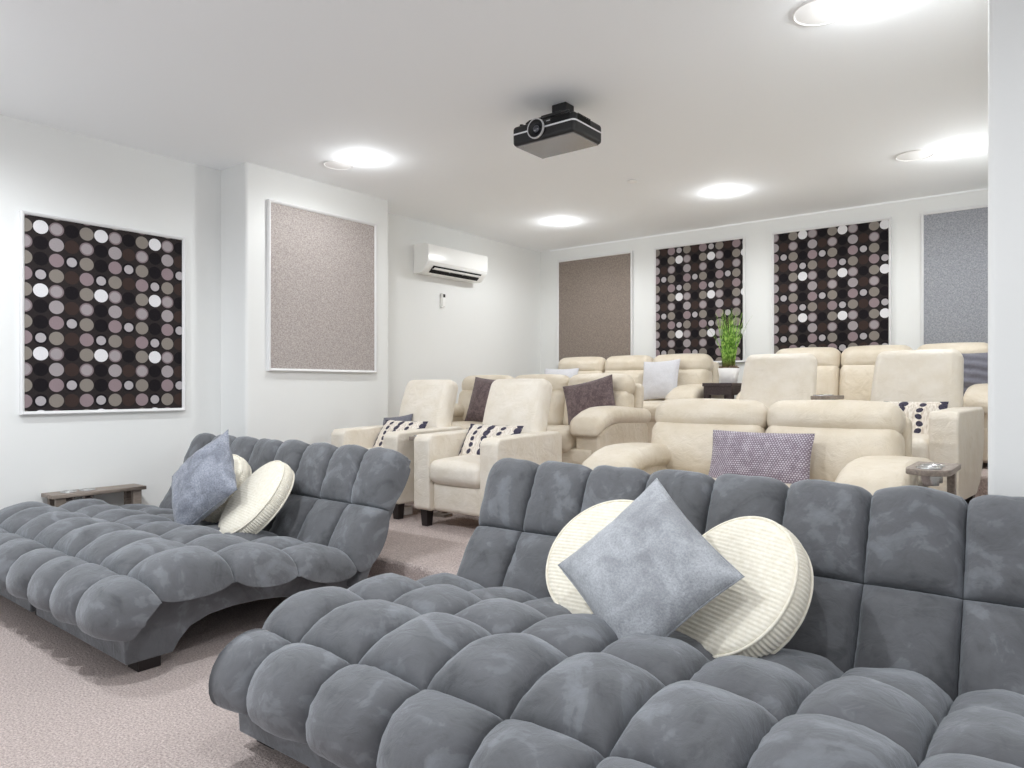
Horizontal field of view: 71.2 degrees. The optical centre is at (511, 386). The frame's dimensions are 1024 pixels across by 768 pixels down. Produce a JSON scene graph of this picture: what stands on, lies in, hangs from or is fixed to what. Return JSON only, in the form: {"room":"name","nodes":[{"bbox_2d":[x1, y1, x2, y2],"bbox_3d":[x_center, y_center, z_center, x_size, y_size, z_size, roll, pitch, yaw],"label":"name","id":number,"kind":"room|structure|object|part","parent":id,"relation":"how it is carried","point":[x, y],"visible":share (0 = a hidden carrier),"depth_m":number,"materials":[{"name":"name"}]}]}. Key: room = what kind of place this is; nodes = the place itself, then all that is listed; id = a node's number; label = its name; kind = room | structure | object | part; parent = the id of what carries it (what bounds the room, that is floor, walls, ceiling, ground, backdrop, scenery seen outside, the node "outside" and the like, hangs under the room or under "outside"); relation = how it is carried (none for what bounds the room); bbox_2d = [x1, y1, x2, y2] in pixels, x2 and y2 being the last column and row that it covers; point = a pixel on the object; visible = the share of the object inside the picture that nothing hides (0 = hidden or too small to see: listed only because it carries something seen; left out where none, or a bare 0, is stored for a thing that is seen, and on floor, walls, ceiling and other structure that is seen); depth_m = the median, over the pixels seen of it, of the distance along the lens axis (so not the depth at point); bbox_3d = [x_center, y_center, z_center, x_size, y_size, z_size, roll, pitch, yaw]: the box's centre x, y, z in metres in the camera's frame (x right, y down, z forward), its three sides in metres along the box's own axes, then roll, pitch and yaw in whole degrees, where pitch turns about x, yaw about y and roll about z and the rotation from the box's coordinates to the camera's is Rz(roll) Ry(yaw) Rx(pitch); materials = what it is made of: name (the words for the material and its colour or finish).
{"room":"home theater","nodes":[
{"label":"home theater","id":0,"kind":"room"},
{"bbox_2d":[0,114,539,509],"bbox_3d":[-2.150,-0.275,5.420,0.540,2.750,8.300,0,0,38],"label":"wall","id":1,"kind":"structure","parent":0,"point":[491,326],"depth_m":5.32,"materials":[{"name":"white paint"}]},
{"bbox_2d":[19,210,184,414],"bbox_3d":[-2.702,-0.457,4.798,0.036,1.260,1.035,0,0,38],"label":"acoustic panel","id":2,"kind":"object","parent":1,"relation":"attached to","point":[102,306],"visible":1,"depth_m":4.74,"materials":[{"name":"multicoloured fabric"}]},
{"bbox_2d":[266,199,376,372],"bbox_3d":[-1.505,-0.765,5.779,0.036,1.290,1.060,0,0,38],"label":"acoustic panel","id":3,"kind":"object","parent":1,"relation":"attached to","point":[321,267],"visible":1,"depth_m":5.71,"materials":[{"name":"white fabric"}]},
{"bbox_2d":[440,293,444,307],"bbox_3d":[-0.709,-0.890,7.352,0.036,0.150,0.052,0,0,38],"label":"remote control","id":4,"kind":"object","parent":1,"relation":"attached to","point":[442,299],"visible":1,"depth_m":7.33,"materials":[{"name":"white plastic"}]},
{"bbox_2d":[413,243,487,282],"bbox_3d":[-0.615,-1.262,7.330,0.211,0.285,0.900,0,0,38],"label":"air conditioner","id":5,"kind":"object","parent":1,"relation":"attached to","point":[433,260],"visible":1,"depth_m":7.18,"materials":[{"name":"white plastic"}]},
{"bbox_2d":[429,266,480,280],"bbox_3d":[-0.570,-1.157,7.295,0.069,0.062,0.720,0,0,38],"label":"outlet","id":6,"kind":"object","parent":5,"relation":"attached to","point":[456,272],"depth_m":7.29,"materials":[{"name":"black plastic"}]},
{"bbox_2d":[0,0,987,251],"bbox_3d":[1.364,-1.700,2.804,9.300,0.100,8.500,0,0,38],"label":"ceiling","id":7,"kind":"structure","parent":0,"point":[690,100],"depth_m":4.09,"materials":[{"name":"white paint"}]},
{"bbox_2d":[323,160,353,169],"bbox_3d":[-1.288,-1.646,5.306,0.220,0.008,0.220,0,0,38],"label":"ceiling light","id":8,"kind":"object","parent":7,"relation":"attached to","point":[331,164],"visible":1,"depth_m":5.29,"materials":[{"name":"white"}]},
{"bbox_2d":[325,161,351,168],"bbox_3d":[-1.288,-1.645,5.306,0.196,0.002,0.196,0,0,38],"label":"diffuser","id":9,"kind":"object","parent":8,"relation":"attached to","point":[329,164],"depth_m":5.31,"materials":[{"name":"white plastic"}]},
{"bbox_2d":[352,155,375,162],"bbox_3d":[-1.071,-1.642,5.162,0.170,0.016,0.170,0,0,38],"label":"recessed light","id":10,"kind":"object","parent":7,"relation":"in","point":[359,158],"visible":1,"depth_m":5.14,"materials":[{"name":"white"}]},
{"bbox_2d":[513,102,600,158],"bbox_3d":[0.256,-1.523,4.139,0.434,0.256,0.322,0,0,38],"label":"projector","id":11,"kind":"object","parent":7,"relation":"attached to","point":[564,130],"visible":1,"depth_m":4.06,"materials":[{"name":"black plastic"}]},
{"bbox_3d":[0.135,-1.461,4.041,0.052,0.052,0.013,0,0,38],"label":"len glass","id":12,"kind":"part","parent":11,"relation":"part of","materials":[{"name":"black glass"}]},
{"bbox_3d":[0.259,-1.560,4.143,0.140,0.020,0.120,0,0,38],"label":"mount plate","id":13,"kind":"part","parent":11,"relation":"part of","materials":[{"name":"black plastic"}]},
{"bbox_3d":[0.262,-1.398,4.147,0.396,0.006,0.266,0,0,38],"label":"plate","id":14,"kind":"part","parent":11,"relation":"part of","materials":[{"name":"grey plastic"}]},
{"bbox_2d":[552,220,568,223],"bbox_3d":[0.481,-1.642,7.134,0.170,0.016,0.170,0,0,38],"label":"recessed light","id":15,"kind":"object","parent":7,"relation":"in","point":[554,221],"visible":1,"depth_m":7.11,"materials":[{"name":"white"}]},
{"bbox_2d":[627,179,637,183],"bbox_3d":[0.962,-1.644,5.719,0.086,0.012,0.086,0,0,38],"label":"sprinkler","id":16,"kind":"object","parent":7,"relation":"attached to","point":[632,181],"visible":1,"depth_m":5.70,"materials":[{"name":"white metal"}]},
{"bbox_2d":[714,189,734,194],"bbox_3d":[1.792,-1.642,6.035,0.170,0.016,0.170,0,0,38],"label":"recessed light","id":17,"kind":"object","parent":7,"relation":"in","point":[720,191],"visible":1,"depth_m":6.01,"materials":[{"name":"white"}]},
{"bbox_2d":[792,0,853,26],"bbox_3d":[1.362,-1.646,3.135,0.250,0.008,0.250,0,0,38],"label":"ceiling speaker","id":18,"kind":"object","parent":7,"relation":"attached to","point":[812,13],"visible":1,"depth_m":3.14,"materials":[{"name":"white"}]},
{"bbox_2d":[851,0,882,6],"bbox_3d":[1.502,-1.642,3.014,0.170,0.016,0.170,0,0,38],"label":"recessed light","id":19,"kind":"object","parent":7,"relation":"in","point":[857,3],"visible":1,"depth_m":3.05,"materials":[{"name":"white"}]},
{"bbox_2d":[895,149,934,161],"bbox_3d":[2.864,-1.646,5.084,0.250,0.008,0.250,0,0,38],"label":"ceiling speaker","id":20,"kind":"object","parent":7,"relation":"attached to","point":[913,155],"visible":1,"depth_m":5.08,"materials":[{"name":"white"}]},
{"bbox_2d":[897,151,932,160],"bbox_3d":[2.864,-1.645,5.084,0.226,0.002,0.226,0,0,38],"label":"grille","id":21,"kind":"object","parent":20,"relation":"attached to","point":[908,155],"depth_m":5.08,"materials":[{"name":"white"}]},
{"bbox_2d":[942,145,970,152],"bbox_3d":[3.080,-1.642,4.954,0.170,0.016,0.170,0,0,38],"label":"recessed light","id":22,"kind":"object","parent":7,"relation":"in","point":[957,148],"visible":1,"depth_m":4.93,"materials":[{"name":"white"}]},
{"bbox_2d":[0,463,987,767],"bbox_3d":[1.381,0.835,2.664,9.100,0.530,8.300,0,0,38],"label":"floor","id":23,"kind":"structure","parent":0,"point":[65,702],"depth_m":2.58,"materials":[{"name":"carpet"}]},
{"bbox_2d":[41,484,145,506],"bbox_3d":[-2.707,0.879,4.650,0.176,0.442,0.566,0,0,38],"label":"tray table","id":24,"kind":"object","parent":23,"relation":"on","point":[132,492],"visible":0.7,"depth_m":4.60,"materials":[{"name":"grey wood"}]},
{"bbox_3d":[-2.891,0.894,4.504,0.035,0.411,0.055,0,0,38],"label":"leg","id":25,"kind":"part","parent":24,"relation":"part of","materials":[{"name":"grey wood"}]},
{"bbox_3d":[-2.804,0.894,4.437,0.035,0.411,0.055,0,0,38],"label":"leg","id":26,"kind":"part","parent":24,"relation":"part of","materials":[{"name":"grey wood"}]},
{"bbox_3d":[-2.607,0.894,4.867,0.035,0.411,0.055,0,0,38],"label":"leg","id":27,"kind":"part","parent":24,"relation":"part of","materials":[{"name":"grey wood"}]},
{"bbox_3d":[-2.521,0.894,4.799,0.035,0.411,0.055,0,0,38],"label":"leg","id":28,"kind":"part","parent":24,"relation":"part of","materials":[{"name":"grey wood"}]},
{"bbox_2d":[0,433,410,671],"bbox_3d":[-1.815,0.707,3.800,2.178,0.787,1.544,0,0,39],"label":"chaise","id":29,"kind":"object","parent":23,"relation":"on","point":[127,581],"visible":0.8,"depth_m":3.28,"materials":[{"name":"grey fabric"}]},
{"bbox_3d":[-2.280,0.917,4.058,0.946,0.275,1.105,0,0,39],"label":"frame","id":30,"kind":"part","parent":29,"relation":"part of","materials":[{"name":"grey fabric"}]},
{"bbox_3d":[-1.447,1.075,2.815,0.090,0.050,0.090,0,0,39],"label":"leg","id":31,"kind":"part","parent":29,"relation":"part of","materials":[{"name":"black"}]},
{"bbox_3d":[-1.490,0.917,3.419,0.946,0.275,1.105,0,0,39],"label":"frame","id":32,"kind":"part","parent":29,"relation":"part of","materials":[{"name":"grey fabric"}]},
{"bbox_2d":[171,430,236,524],"bbox_3d":[-1.695,0.525,3.923,0.587,0.573,0.301,0,0,12],"label":"throw pillow","id":33,"kind":"object","parent":29,"relation":"on","point":[206,479],"visible":0.9,"depth_m":3.81,"materials":[{"name":"fabric"}]},
{"bbox_2d":[203,454,251,522],"bbox_3d":[-1.761,0.615,4.229,0.494,0.416,0.373,0,0,39],"label":"round cushion","id":34,"kind":"object","parent":29,"relation":"on","point":[242,469],"visible":0.21,"depth_m":4.14,"materials":[{"name":"beige fabric"}]},
{"bbox_2d":[218,460,294,533],"bbox_3d":[-1.382,0.615,3.869,0.369,0.419,0.494,0,0,-38],"label":"round cushion","id":35,"kind":"object","parent":29,"relation":"on","point":[262,495],"visible":0.88,"depth_m":3.76,"materials":[{"name":"beige fabric"}]},
{"bbox_2d":[331,379,463,518],"bbox_3d":[-0.839,0.430,5.426,0.720,0.980,0.816,0,0,38],"label":"recliner chair","id":36,"kind":"object","parent":23,"relation":"on","point":[433,401],"visible":0.31,"depth_m":5.45,"materials":[{"name":"beige leather"}]},
{"bbox_3d":[-1.085,0.555,5.578,0.145,0.510,0.700,0,0,38],"label":"armrest","id":37,"kind":"part","parent":36,"relation":"part of","materials":[{"name":"beige leather"}]},
{"bbox_2d":[383,414,412,424],"bbox_3d":[-0.917,0.365,5.587,0.334,0.315,0.145,0,0,30],"label":"throw pillow","id":38,"kind":"object","parent":36,"relation":"on","point":[406,417],"visible":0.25,"depth_m":5.58,"materials":[{"name":"grey fabric"}]},
{"bbox_3d":[-0.794,0.860,4.996,0.064,0.120,0.064,0,0,38],"label":"leg","id":39,"kind":"part","parent":36,"relation":"part of","materials":[{"name":"black wood"}]},
{"bbox_2d":[373,420,427,447],"bbox_3d":[-0.860,0.385,5.416,0.464,0.256,0.191,0,0,38],"label":"lumbar pillow","id":40,"kind":"object","parent":36,"relation":"on","point":[389,425],"visible":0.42,"depth_m":5.42,"materials":[{"name":"fabric"}]},
{"bbox_3d":[-0.632,0.555,5.225,0.145,0.510,0.700,0,0,38],"label":"armrest","id":41,"kind":"part","parent":36,"relation":"part of","materials":[{"name":"beige leather"}]},
{"bbox_3d":[-0.674,0.240,5.638,0.529,0.600,0.278,0,0,38],"label":"backrest","id":42,"kind":"part","parent":36,"relation":"part of","materials":[{"name":"beige leather"}]},
{"bbox_2d":[409,435,452,516],"bbox_3d":[-0.572,0.626,5.013,0.136,0.587,0.366,0,0,38],"label":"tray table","id":43,"kind":"object","parent":23,"relation":"on","point":[439,513],"visible":0.23,"depth_m":5.07,"materials":[{"name":"grey wood"}]},
{"bbox_2d":[414,379,561,525],"bbox_3d":[-0.137,0.430,4.814,0.720,0.980,0.816,0,0,38],"label":"recliner chair","id":44,"kind":"object","parent":23,"relation":"on","point":[444,480],"visible":0.73,"depth_m":4.68,"materials":[{"name":"beige leather"}]},
{"bbox_3d":[-0.565,0.860,4.754,0.064,0.120,0.064,0,0,38],"label":"leg","id":45,"kind":"part","parent":44,"relation":"part of","materials":[{"name":"black wood"}]},
{"bbox_3d":[-0.383,0.555,4.967,0.145,0.510,0.700,0,0,38],"label":"armrest","id":46,"kind":"part","parent":44,"relation":"part of","materials":[{"name":"beige leather"}]},
{"bbox_2d":[429,455,479,487],"bbox_3d":[-0.208,0.548,4.723,0.450,0.200,0.584,0,0,38],"label":"seat cushion","id":47,"kind":"object","parent":44,"relation":"on","point":[445,471],"depth_m":4.52,"materials":[{"name":"beige leather"}]},
{"bbox_3d":[-0.196,0.710,4.739,0.435,0.200,0.520,0,0,38],"label":"panel","id":48,"kind":"part","parent":44,"relation":"part of","materials":[{"name":"beige fabric"}]},
{"bbox_2d":[458,424,523,455],"bbox_3d":[-0.158,0.385,4.803,0.464,0.256,0.193,0,0,38],"label":"lumbar pillow","id":49,"kind":"object","parent":44,"relation":"on","point":[476,433],"visible":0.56,"depth_m":4.80,"materials":[{"name":"fabric"}]},
{"bbox_3d":[0.028,0.240,5.026,0.529,0.600,0.278,0,0,38],"label":"backrest","id":50,"kind":"part","parent":44,"relation":"part of","materials":[{"name":"beige leather"}]},
{"bbox_3d":[0.071,0.555,4.613,0.145,0.510,0.700,0,0,38],"label":"armrest","id":51,"kind":"part","parent":44,"relation":"part of","materials":[{"name":"beige fabric"}]},
{"bbox_2d":[452,373,650,464],"bbox_3d":[0.095,0.314,6.054,2.040,0.853,0.933,0,0,38],"label":"leather sofa","id":52,"kind":"object","parent":23,"relation":"on","point":[593,429],"visible":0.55,"depth_m":5.60,"materials":[{"name":"beige leather"}]},
{"bbox_3d":[-0.608,0.470,6.584,0.210,0.440,0.768,0,0,38],"label":"armrest","id":53,"kind":"part","parent":52,"relation":"part of","materials":[{"name":"beige leather"}]},
{"bbox_2d":[458,390,472,420],"bbox_3d":[-0.240,0.195,6.600,0.602,0.366,0.294,0,0,38],"label":"cushion","id":54,"kind":"object","parent":52,"relation":"on","point":[464,398],"depth_m":6.59,"materials":[{"name":"beige leather"}]},
{"bbox_2d":[452,421,482,428],"bbox_3d":[-0.414,0.405,6.260,0.457,0.210,0.630,0,0,38],"label":"seat cushion","id":55,"kind":"object","parent":52,"relation":"on","point":[464,424],"depth_m":6.09,"materials":[{"name":"beige leather"}]},
{"bbox_2d":[465,377,494,421],"bbox_3d":[-0.214,0.125,6.308,0.442,0.435,0.183,0,0,43],"label":"throw pillow","id":56,"kind":"object","parent":52,"relation":"on","point":[477,405],"visible":0.48,"depth_m":6.30,"materials":[{"name":"brown fabric"}]},
{"bbox_2d":[547,390,564,424],"bbox_3d":[0.233,0.195,6.231,0.602,0.366,0.294,0,0,38],"label":"cushion","id":57,"kind":"object","parent":52,"relation":"on","point":[557,403],"depth_m":6.00,"materials":[{"name":"beige leather"}]},
{"bbox_2d":[547,425,575,452],"bbox_3d":[0.418,0.405,5.611,0.457,0.210,0.630,0,0,38],"label":"seat cushion","id":58,"kind":"object","parent":52,"relation":"on","point":[568,440],"depth_m":5.28,"materials":[{"name":"beige leather"}]},
{"bbox_2d":[563,374,614,424],"bbox_3d":[0.621,0.145,5.656,0.500,0.492,0.189,0,0,20],"label":"throw pillow","id":59,"kind":"object","parent":52,"relation":"on","point":[599,392],"visible":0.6,"depth_m":5.63,"materials":[{"name":"brown fabric"}]},
{"bbox_2d":[563,391,633,424],"bbox_3d":[0.706,0.195,5.862,0.602,0.366,0.294,0,0,38],"label":"cushion","id":60,"kind":"object","parent":52,"relation":"on","point":[622,398],"depth_m":5.67,"materials":[{"name":"beige leather"}]},
{"bbox_3d":[0.779,0.470,5.501,0.210,0.440,0.768,0,0,38],"label":"armrest","id":61,"kind":"part","parent":52,"relation":"part of","materials":[{"name":"beige leather"}]},
{"bbox_3d":[0.334,0.310,6.361,1.820,0.678,0.156,0,0,38],"label":"panel","id":62,"kind":"part","parent":52,"relation":"part of","materials":[{"name":"beige leather"}]},
{"bbox_2d":[208,458,1023,767],"bbox_3d":[0.326,0.704,2.092,2.148,0.792,1.543,0,0,37],"label":"chaise","id":63,"kind":"object","parent":23,"relation":"on","point":[907,651],"visible":0.88,"depth_m":1.93,"materials":[{"name":"grey fabric"}]},
{"bbox_3d":[-0.134,0.917,2.327,0.946,0.275,1.105,0,0,37],"label":"frame","id":64,"kind":"part","parent":63,"relation":"part of","materials":[{"name":"grey fabric"}]},
{"bbox_2d":[546,499,633,613],"bbox_3d":[0.351,0.622,2.523,0.494,0.416,0.373,0,0,39],"label":"round cushion","id":65,"kind":"object","parent":63,"relation":"on","point":[583,527],"visible":0.3,"depth_m":2.59,"materials":[{"name":"beige fabric"}]},
{"bbox_2d":[558,478,744,638],"bbox_3d":[0.404,0.565,2.201,0.280,0.536,0.563,0,0,-31],"label":"throw pillow","id":66,"kind":"object","parent":63,"relation":"on","point":[649,570],"visible":0.84,"depth_m":2.13,"materials":[{"name":"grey fabric"}]},
{"bbox_2d":[676,516,813,658],"bbox_3d":[0.686,0.625,2.204,0.356,0.430,0.494,0,0,-24],"label":"round cushion","id":67,"kind":"object","parent":63,"relation":"on","point":[758,615],"visible":0.65,"depth_m":2.07,"materials":[{"name":"beige fabric"}]},
{"bbox_2d":[558,353,723,442],"bbox_3d":[1.077,0.119,7.281,2.029,0.903,0.935,0,0,38],"label":"leather sofa","id":68,"kind":"object","parent":23,"relation":"on","point":[695,369],"visible":0.27,"depth_m":7.03,"materials":[{"name":"beige leather"}]},
{"bbox_2d":[544,368,578,377],"bbox_3d":[0.513,-0.030,7.744,0.425,0.349,0.168,0,0,32],"label":"throw pillow","id":69,"kind":"object","parent":68,"relation":"on","point":[568,372],"visible":0.24,"depth_m":7.71,"materials":[{"name":"grey fabric"}]},
{"bbox_2d":[578,371,603,373],"bbox_3d":[0.749,0.008,7.819,0.602,0.405,0.296,0,0,38],"label":"cushion","id":70,"kind":"object","parent":68,"relation":"on","point":[579,372],"depth_m":7.66,"materials":[{"name":"beige leather"}]},
{"bbox_2d":[604,370,648,400],"bbox_3d":[1.206,0.008,7.462,0.562,0.405,0.296,0,0,38],"label":"cushion","id":71,"kind":"object","parent":68,"relation":"on","point":[637,375],"depth_m":7.31,"materials":[{"name":"beige leather"}]},
{"bbox_2d":[643,401,661,421],"bbox_3d":[1.381,0.235,6.850,0.471,0.210,0.630,0,0,38],"label":"seat cushion","id":72,"kind":"object","parent":68,"relation":"on","point":[651,406],"depth_m":6.56,"materials":[{"name":"beige leather"}]},
{"bbox_2d":[642,359,680,399],"bbox_3d":[1.451,-0.070,7.011,0.414,0.409,0.179,0,0,36],"label":"throw pillow","id":73,"kind":"object","parent":68,"relation":"on","point":[659,378],"visible":0.84,"depth_m":6.95,"materials":[{"name":"grey fabric"}]},
{"bbox_2d":[649,369,712,400],"bbox_3d":[1.672,0.008,7.099,0.622,0.405,0.296,0,0,38],"label":"cushion","id":74,"kind":"object","parent":68,"relation":"on","point":[685,376],"depth_m":6.92,"materials":[{"name":"beige leather"}]},
{"bbox_3d":[1.316,0.115,7.586,1.800,0.728,0.160,0,0,38],"label":"panel","id":75,"kind":"part","parent":68,"relation":"part of","materials":[{"name":"beige leather"}]},
{"bbox_2d":[702,383,741,398],"bbox_3d":[1.960,0.268,6.462,0.270,0.605,0.560,0,0,38],"label":"end table","id":76,"kind":"object","parent":23,"relation":"on","point":[728,390],"visible":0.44,"depth_m":6.25,"materials":[{"name":"brown wood"}]},
{"bbox_2d":[710,308,748,382],"bbox_3d":[1.998,-0.379,6.551,0.291,0.688,0.346,0,0,-15],"label":"potted grass","id":77,"kind":"object","parent":76,"relation":"on","point":[728,372],"depth_m":6.52,"materials":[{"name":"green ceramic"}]},
{"bbox_2d":[718,368,739,382],"bbox_3d":[1.990,-0.103,6.565,0.196,0.137,0.196,0,0,38],"label":"pot","id":78,"kind":"object","parent":77,"relation":"on","point":[726,375],"depth_m":6.49,"materials":[{"name":"white ceramic"}]},
{"bbox_3d":[1.899,0.285,6.212,0.050,0.570,0.050,0,0,38],"label":"leg","id":79,"kind":"part","parent":76,"relation":"part of","materials":[{"name":"brown wood"}]},
{"bbox_2d":[582,398,931,495],"bbox_3d":[1.264,0.494,3.773,1.616,0.853,0.933,0,0,38],"label":"leather loveseat","id":80,"kind":"object","parent":23,"relation":"on","point":[867,445],"visible":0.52,"depth_m":3.76,"materials":[{"name":"beige leather"}]},
{"bbox_3d":[0.740,0.650,4.162,0.240,0.440,0.768,0,0,38],"label":"armrest","id":81,"kind":"part","parent":80,"relation":"part of","materials":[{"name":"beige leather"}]},
{"bbox_2d":[651,422,765,474],"bbox_3d":[1.135,0.375,4.157,0.677,0.366,0.294,0,0,38],"label":"cushion","id":82,"kind":"object","parent":80,"relation":"on","point":[688,445],"depth_m":4.08,"materials":[{"name":"beige leather"}]},
{"bbox_2d":[708,430,814,483],"bbox_3d":[1.284,0.375,3.718,0.535,0.283,0.153,0,0,37],"label":"throw pillow","id":83,"kind":"object","parent":80,"relation":"on","point":[784,457],"visible":0.7,"depth_m":3.66,"materials":[{"name":"purple fabric"}]},
{"bbox_2d":[765,425,904,481],"bbox_3d":[1.667,0.375,3.741,0.677,0.366,0.294,0,0,38],"label":"cushion","id":84,"kind":"object","parent":80,"relation":"on","point":[834,446],"depth_m":3.59,"materials":[{"name":"beige leather"}]},
{"bbox_3d":[1.503,0.490,4.079,1.370,0.678,0.156,0,0,38],"label":"panel","id":85,"kind":"part","parent":80,"relation":"part of","materials":[{"name":"beige leather"}]},
{"bbox_2d":[740,353,816,408],"bbox_3d":[1.729,0.250,4.880,0.720,0.980,0.816,0,0,38],"label":"recliner chair","id":86,"kind":"object","parent":23,"relation":"on","point":[768,379],"visible":0.22,"depth_m":5.01,"materials":[{"name":"beige leather"}]},
{"bbox_2d":[811,394,843,399],"bbox_3d":[2.006,0.394,4.561,0.111,0.692,0.426,0,0,38],"label":"tray table","id":87,"kind":"object","parent":23,"relation":"on","point":[821,396],"visible":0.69,"depth_m":4.42,"materials":[{"name":"grey wood"}]},
{"bbox_2d":[735,342,987,466],"bbox_3d":[2.904,0.109,5.818,1.911,0.923,0.936,0,0,38],"label":"leather sofa","id":88,"kind":"object","parent":23,"relation":"on","point":[850,373],"visible":0.18,"depth_m":5.97,"materials":[{"name":"beige leather"}]},
{"bbox_2d":[816,365,839,399],"bbox_3d":[2.603,0.002,6.334,0.572,0.420,0.297,0,0,38],"label":"cushion","id":89,"kind":"object","parent":88,"relation":"on","point":[828,376],"depth_m":6.13,"materials":[{"name":"beige leather"}]},
{"bbox_2d":[839,365,874,400],"bbox_3d":[3.049,0.002,5.987,0.562,0.420,0.297,0,0,38],"label":"cushion","id":90,"kind":"object","parent":88,"relation":"on","point":[855,381],"depth_m":5.97,"materials":[{"name":"beige leather"}]},
{"bbox_2d":[962,352,987,396],"bbox_3d":[3.439,-0.065,5.382,0.425,0.406,0.206,0,0,32],"label":"throw pillow","id":91,"kind":"object","parent":88,"relation":"on","point":[975,364],"visible":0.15,"depth_m":5.32,"materials":[{"name":"grey fabric"}]},
{"bbox_3d":[3.541,0.300,5.299,0.200,0.440,0.768,0,0,38],"label":"armrest","id":92,"kind":"part","parent":88,"relation":"part of","materials":[{"name":"beige leather"}]},
{"bbox_2d":[870,349,983,503],"bbox_3d":[2.392,0.250,4.361,0.720,0.980,0.816,0,0,43],"label":"recliner chair","id":93,"kind":"object","parent":23,"relation":"on","point":[956,432],"visible":0.48,"depth_m":4.35,"materials":[{"name":"beige leather"}]},
{"bbox_2d":[883,401,948,434],"bbox_3d":[2.377,0.215,4.359,0.466,0.256,0.190,0,0,44],"label":"lumbar pillow","id":94,"kind":"object","parent":93,"relation":"on","point":[918,413],"visible":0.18,"depth_m":4.27,"materials":[{"name":"fabric"}]},
{"bbox_3d":[2.576,0.060,4.557,0.529,0.600,0.278,0,0,43],"label":"backrest","id":95,"kind":"part","parent":93,"relation":"part of","materials":[{"name":"beige leather"}]},
{"bbox_2d":[912,433,928,458],"bbox_3d":[2.313,0.368,4.276,0.450,0.200,0.584,0,0,43],"label":"seat cushion","id":96,"kind":"object","parent":93,"relation":"on","point":[920,442],"depth_m":3.96,"materials":[{"name":"beige leather"}]},
{"bbox_3d":[2.582,0.375,4.142,0.145,0.510,0.700,0,0,43],"label":"armrest","id":97,"kind":"part","parent":93,"relation":"part of","materials":[{"name":"beige leather"}]},
{"bbox_3d":[2.734,0.680,4.287,0.064,0.120,0.064,0,0,43],"label":"leg","id":98,"kind":"part","parent":93,"relation":"part of","materials":[{"name":"black"}]},
{"bbox_2d":[906,461,960,494],"bbox_3d":[1.729,0.619,2.938,0.161,0.602,0.366,0,0,38],"label":"tray table","id":99,"kind":"object","parent":23,"relation":"on","point":[928,473],"visible":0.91,"depth_m":2.85,"materials":[{"name":"grey wood"}]},
{"bbox_3d":[1.862,0.634,3.028,0.030,0.571,0.055,0,0,38],"label":"leg","id":100,"kind":"part","parent":99,"relation":"part of","materials":[{"name":"grey wood"}]},
{"bbox_2d":[540,189,987,398],"bbox_3d":[3.917,-0.275,6.076,9.300,2.750,0.200,0,0,38],"label":"wall","id":101,"kind":"structure","parent":0,"point":[906,215],"depth_m":7.09,"materials":[{"name":"white paint"}]},
{"bbox_2d":[557,251,632,364],"bbox_3d":[0.942,-0.885,8.248,1.005,1.250,0.036,0,0,38],"label":"acoustic panel","id":102,"kind":"object","parent":101,"relation":"attached to","point":[595,293],"visible":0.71,"depth_m":8.23,"materials":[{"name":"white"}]},
{"bbox_2d":[654,236,745,362],"bbox_3d":[1.941,-0.877,7.469,1.000,1.265,0.036,0,0,38],"label":"acoustic panel","id":103,"kind":"object","parent":101,"relation":"attached to","point":[696,282],"visible":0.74,"depth_m":7.46,"materials":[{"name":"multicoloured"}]},
{"bbox_2d":[550,188,987,250],"bbox_3d":[2.315,-1.644,7.192,4.700,0.012,0.012,0,0,38],"label":"trim","id":104,"kind":"structure","parent":101,"relation":"attached to","point":[982,188],"depth_m":6.91,"materials":[{"name":"white paint"}]},
{"bbox_2d":[772,217,891,353],"bbox_3d":[2.958,-0.877,6.675,1.050,1.265,0.036,0,0,38],"label":"acoustic panel","id":105,"kind":"object","parent":101,"relation":"attached to","point":[832,284],"visible":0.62,"depth_m":6.65,"materials":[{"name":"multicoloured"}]},
{"bbox_2d":[921,204,987,345],"bbox_3d":[3.955,-0.877,5.897,1.020,1.265,0.036,0,0,38],"label":"acoustic panel","id":106,"kind":"object","parent":101,"relation":"attached to","point":[954,242],"visible":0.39,"depth_m":6.05,"materials":[{"name":"white fabric"}]},
{"bbox_2d":[988,0,1023,496],"bbox_3d":[4.532,-0.275,2.729,4.212,2.750,4.320,0,0,38],"label":"wall","id":107,"kind":"structure","parent":0,"point":[1005,17],"depth_m":2.29,"materials":[{"name":"white paint"}]}
]}

